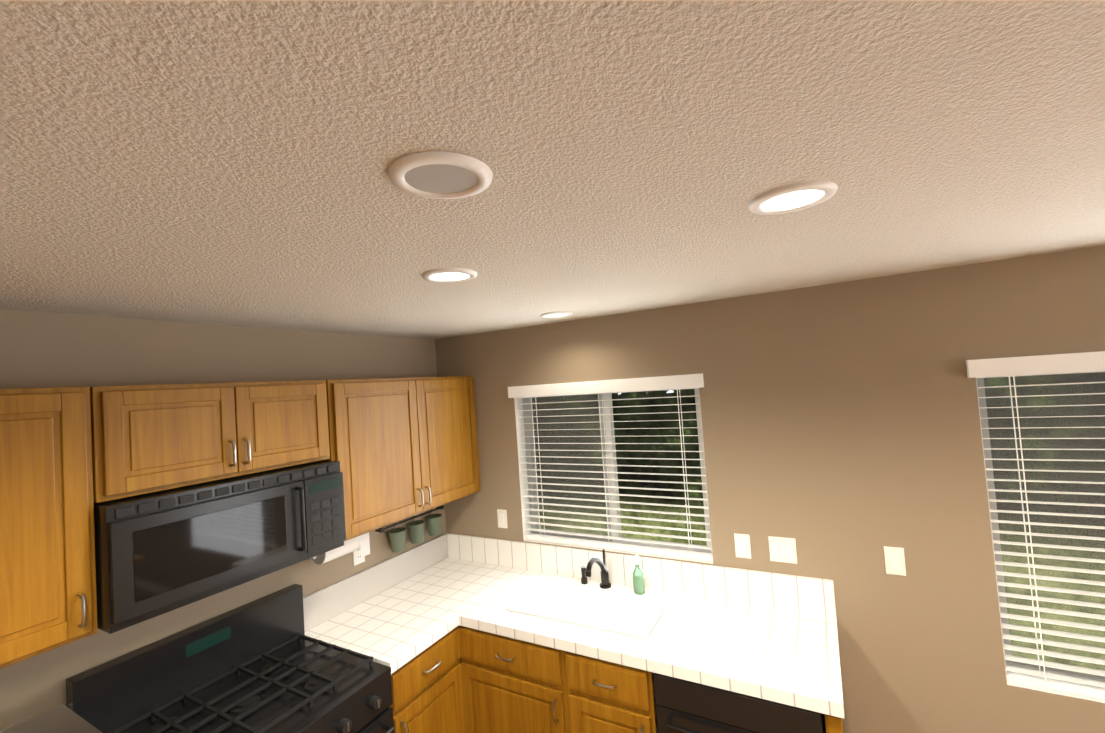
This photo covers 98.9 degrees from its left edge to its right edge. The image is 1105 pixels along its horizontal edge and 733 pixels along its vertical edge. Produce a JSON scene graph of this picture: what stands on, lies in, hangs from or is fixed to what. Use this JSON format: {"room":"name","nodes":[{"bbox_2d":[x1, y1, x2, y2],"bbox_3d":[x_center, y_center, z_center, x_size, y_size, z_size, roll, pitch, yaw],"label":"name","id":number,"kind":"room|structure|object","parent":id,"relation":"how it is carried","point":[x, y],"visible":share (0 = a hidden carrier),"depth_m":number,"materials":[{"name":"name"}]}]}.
{"room":"kitchen","nodes":[
{"label":"kitchen","id":0,"kind":"room"},
{"bbox_2d":[0,309,445,731],"bbox_3d":[-1.385,1.030,2.293,0.120,2.440,2.690,-5,-2,29],"label":"wall","id":1,"kind":"structure","parent":0,"point":[44,350],"depth_m":1.95,"materials":[{"name":"beige paint"}]},
{"bbox_2d":[0,386,103,668],"bbox_3d":[-1.723,0.459,1.297,0.342,0.770,0.610,-5,-2,29],"label":"upper cabinet","id":2,"kind":"object","parent":1,"relation":"attached to","point":[52,439],"depth_m":1.39,"materials":[{"name":"brown wood"}]},
{"bbox_2d":[100,380,335,501],"bbox_3d":[-1.385,0.259,1.935,0.342,0.370,0.824,-5,-2,29],"label":"upper cabinet","id":3,"kind":"object","parent":1,"relation":"attached to","point":[161,437],"depth_m":1.77,"materials":[{"name":"brown wood"}]},
{"bbox_2d":[94,460,345,633],"bbox_3d":[-1.308,0.639,1.892,0.454,0.385,0.822,-5,-2,29],"label":"microwave","id":4,"kind":"object","parent":3,"relation":"attached to","point":[158,553],"visible":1,"depth_m":1.68,"materials":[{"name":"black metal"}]},
{"bbox_2d":[353,549,364,565],"bbox_3d":[-1.095,1.055,2.675,0.008,0.118,0.072,-5,-2,29],"label":"electrical outlet","id":5,"kind":"object","parent":1,"relation":"attached to","point":[358,559],"visible":0.58,"depth_m":2.66,"materials":[{"name":"white plastic"}]},
{"bbox_2d":[303,533,446,632],"bbox_3d":[-0.995,1.240,2.809,0.020,0.162,1.070,-5,-2,29],"label":"backsplash","id":6,"kind":"structure","parent":1,"relation":"attached to","point":[326,603],"depth_m":2.70,"materials":[{"name":"white tile"}]},
{"bbox_2d":[336,376,480,540],"bbox_3d":[-0.903,0.458,2.766,0.342,0.770,1.085,-5,-2,29],"label":"upper cabinet","id":7,"kind":"object","parent":1,"relation":"attached to","point":[399,449],"depth_m":2.58,"materials":[{"name":"brown wood"}]},
{"bbox_2d":[310,532,369,564],"bbox_3d":[-1.103,0.930,2.462,0.126,0.164,0.330,-5,-2,29],"label":"paper towel holder","id":8,"kind":"object","parent":7,"relation":"attached to","point":[361,543],"visible":0.56,"depth_m":2.44,"materials":[{"name":"white paper"}]},
{"bbox_2d":[375,505,443,551],"bbox_3d":[-0.863,1.024,2.982,0.118,0.162,0.540,-5,-2,29],"label":"rail","id":9,"kind":"object","parent":1,"relation":"attached to","point":[397,537],"visible":0.98,"depth_m":2.94,"materials":[{"name":"black"}]},
{"bbox_2d":[0,0,1104,338],"bbox_3d":[1.353,-0.547,-0.803,8.140,0.100,5.430,-5,-2,29],"label":"ceiling","id":10,"kind":"structure","parent":0,"point":[226,162],"depth_m":0.76,"materials":[{"name":"beige paint"}]},
{"bbox_2d":[388,151,492,198],"bbox_3d":[-0.191,-0.325,0.820,0.176,0.010,0.176,-5,-2,29],"label":"recessed light","id":11,"kind":"object","parent":10,"relation":"in","point":[439,175],"visible":1,"depth_m":0.80,"materials":[{"name":"white paint"}]},
{"bbox_2d":[421,268,476,282],"bbox_3d":[-0.329,-0.289,1.515,0.176,0.010,0.176,-5,-2,29],"label":"recessed light","id":12,"kind":"object","parent":10,"relation":"in","point":[447,275],"visible":0.96,"depth_m":1.50,"materials":[{"name":"white paint"}]},
{"bbox_2d":[540,311,572,317],"bbox_3d":[0.022,-0.275,2.533,0.176,0.010,0.176,-5,-2,29],"label":"recessed light","id":13,"kind":"object","parent":10,"relation":"in","point":[555,314],"visible":1,"depth_m":2.51,"materials":[{"name":"white paint"}]},
{"bbox_2d":[748,181,837,214],"bbox_3d":[0.524,-0.365,1.039,0.176,0.010,0.176,-5,-2,29],"label":"recessed light","id":14,"kind":"object","parent":10,"relation":"in","point":[793,197],"visible":1,"depth_m":1.02,"materials":[{"name":"white paint"}]},
{"bbox_2d":[435,245,1104,732],"bbox_3d":[2.778,0.713,1.425,8.020,2.440,0.150,-5,-2,29],"label":"wall","id":15,"kind":"structure","parent":0,"point":[841,435],"depth_m":2.11,"materials":[{"name":"beige paint"}]},
{"bbox_2d":[497,509,507,527],"bbox_3d":[-0.326,0.987,3.065,0.072,0.118,0.009,-5,-2,29],"label":"light switch","id":16,"kind":"object","parent":15,"relation":"attached to","point":[502,517],"visible":1,"depth_m":3.06,"materials":[{"name":"white plastic"}]},
{"bbox_2d":[514,389,712,563],"bbox_3d":[0.321,0.576,2.788,1.159,0.969,0.134,-5,-2,29],"label":"window","id":17,"kind":"structure","parent":15,"relation":"in","point":[524,417],"depth_m":2.87,"materials":[{"name":"white plastic"}]},
{"bbox_2d":[508,373,711,560],"bbox_3d":[0.299,0.567,2.749,1.210,0.972,0.103,-5,-2,29],"label":"window blind","id":18,"kind":"object","parent":17,"relation":"attached to","point":[679,382],"visible":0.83,"depth_m":2.71,"materials":[{"name":"white plastic"}]},
{"bbox_2d":[734,533,750,558],"bbox_3d":[0.946,0.893,2.355,0.072,0.118,0.009,-5,-2,29],"label":"light switch","id":19,"kind":"object","parent":15,"relation":"attached to","point":[742,546],"visible":1,"depth_m":2.35,"materials":[{"name":"white plastic"}]},
{"bbox_2d":[768,536,797,563],"bbox_3d":[1.103,0.879,2.268,0.118,0.118,0.009,-5,-2,29],"label":"double light switch","id":20,"kind":"object","parent":15,"relation":"attached to","point":[782,549],"visible":1,"depth_m":2.27,"materials":[{"name":"white plastic"}]},
{"bbox_2d":[884,546,905,575],"bbox_3d":[1.486,0.845,2.054,0.072,0.118,0.009,-5,-2,29],"label":"light switch","id":21,"kind":"object","parent":15,"relation":"attached to","point":[894,557],"visible":1,"depth_m":2.05,"materials":[{"name":"white plastic"}]},
{"bbox_2d":[976,372,1104,702],"bbox_3d":[2.449,0.567,1.601,1.499,1.289,0.134,-5,-2,29],"label":"window","id":22,"kind":"structure","parent":15,"relation":"in","point":[984,423],"depth_m":1.89,"materials":[{"name":"white plastic"}]},
{"bbox_2d":[966,351,1104,698],"bbox_3d":[2.427,0.558,1.562,1.550,1.292,0.103,-5,-2,29],"label":"window blind","id":23,"kind":"object","parent":22,"relation":"attached to","point":[1072,363],"visible":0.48,"depth_m":1.84,"materials":[{"name":"white plastic"}]},
{"bbox_3d":[1.526,1.986,-0.898,8.140,0.100,5.430,-5,-2,29],"label":"floor","id":24,"kind":"structure","parent":0,"visible":0},
{"bbox_2d":[66,584,393,732],"bbox_3d":[-1.121,1.630,1.788,0.722,1.170,0.820,-5,-2,29],"label":"range","id":25,"kind":"object","parent":24,"relation":"on","point":[264,664],"visible":1,"depth_m":1.87,"materials":[{"name":"black metal"}]},
{"bbox_2d":[389,625,478,732],"bbox_3d":[-0.810,1.779,2.363,0.688,0.872,0.470,-5,-2,29],"label":"base cabinet","id":26,"kind":"object","parent":24,"relation":"on","point":[433,691],"depth_m":2.28,"materials":[{"name":"brown wood"}]},
{"bbox_2d":[305,557,518,668],"bbox_3d":[-0.716,1.321,2.653,0.645,0.050,1.070,-5,-2,29],"label":"countertop","id":27,"kind":"structure","parent":26,"relation":"on","point":[392,626],"depth_m":2.52,"materials":[{"name":"white tile"}]},
{"bbox_2d":[459,569,844,720],"bbox_3d":[0.405,1.231,2.281,1.683,0.050,0.628,-5,-2,29],"label":"countertop","id":28,"kind":"structure","parent":26,"relation":"on","point":[790,657],"depth_m":2.03,"materials":[{"name":"white tile"}]},
{"bbox_2d":[503,577,670,684],"bbox_3d":[0.185,1.319,2.426,0.750,0.200,0.380,-5,-2,29],"label":"sink","id":29,"kind":"object","parent":28,"relation":"in","point":[613,610],"depth_m":2.49,"materials":[{"name":"white ceramic"}]},
{"bbox_2d":[581,549,610,588],"bbox_3d":[0.191,1.123,2.588,0.180,0.218,0.254,-5,-2,29],"label":"faucet","id":30,"kind":"object","parent":28,"relation":"on","point":[586,573],"visible":1,"depth_m":2.62,"materials":[{"name":"grey metal"}]},
{"bbox_2d":[632,555,644,594],"bbox_3d":[0.455,1.113,2.530,0.058,0.197,0.075,-5,-2,29],"label":"soap bottle","id":31,"kind":"object","parent":28,"relation":"on","point":[638,580],"visible":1,"depth_m":2.51,"materials":[{"name":"green plastic"}]},
{"bbox_2d":[653,673,825,732],"bbox_3d":[0.832,1.656,2.008,0.600,0.868,0.649,-5,-2,29],"label":"dishwasher","id":32,"kind":"object","parent":24,"relation":"on","point":[684,706],"visible":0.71,"depth_m":1.80,"materials":[{"name":"black metal"}]},
{"bbox_3d":[-1.494,1.677,1.171,0.673,1.079,0.612,-5,-2,29],"label":"cabinet","id":33,"kind":"object","parent":24,"relation":"on","visible":0},
{"bbox_2d":[0,704,101,732],"bbox_3d":[-1.518,1.184,1.229,0.378,0.225,0.460,-5,-2,29],"label":"countertop","id":34,"kind":"structure","parent":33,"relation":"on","point":[62,718],"depth_m":1.43,"materials":[{"name":"white"}]},
{"label":"outside","id":35,"kind":"structure","parent":0,"visible":0},
{"bbox_2d":[532,372,1104,670],"bbox_3d":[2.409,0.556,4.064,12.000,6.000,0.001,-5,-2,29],"label":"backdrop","id":36,"kind":"structure","parent":35,"point":[647,435],"depth_m":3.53,"materials":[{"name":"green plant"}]}
]}

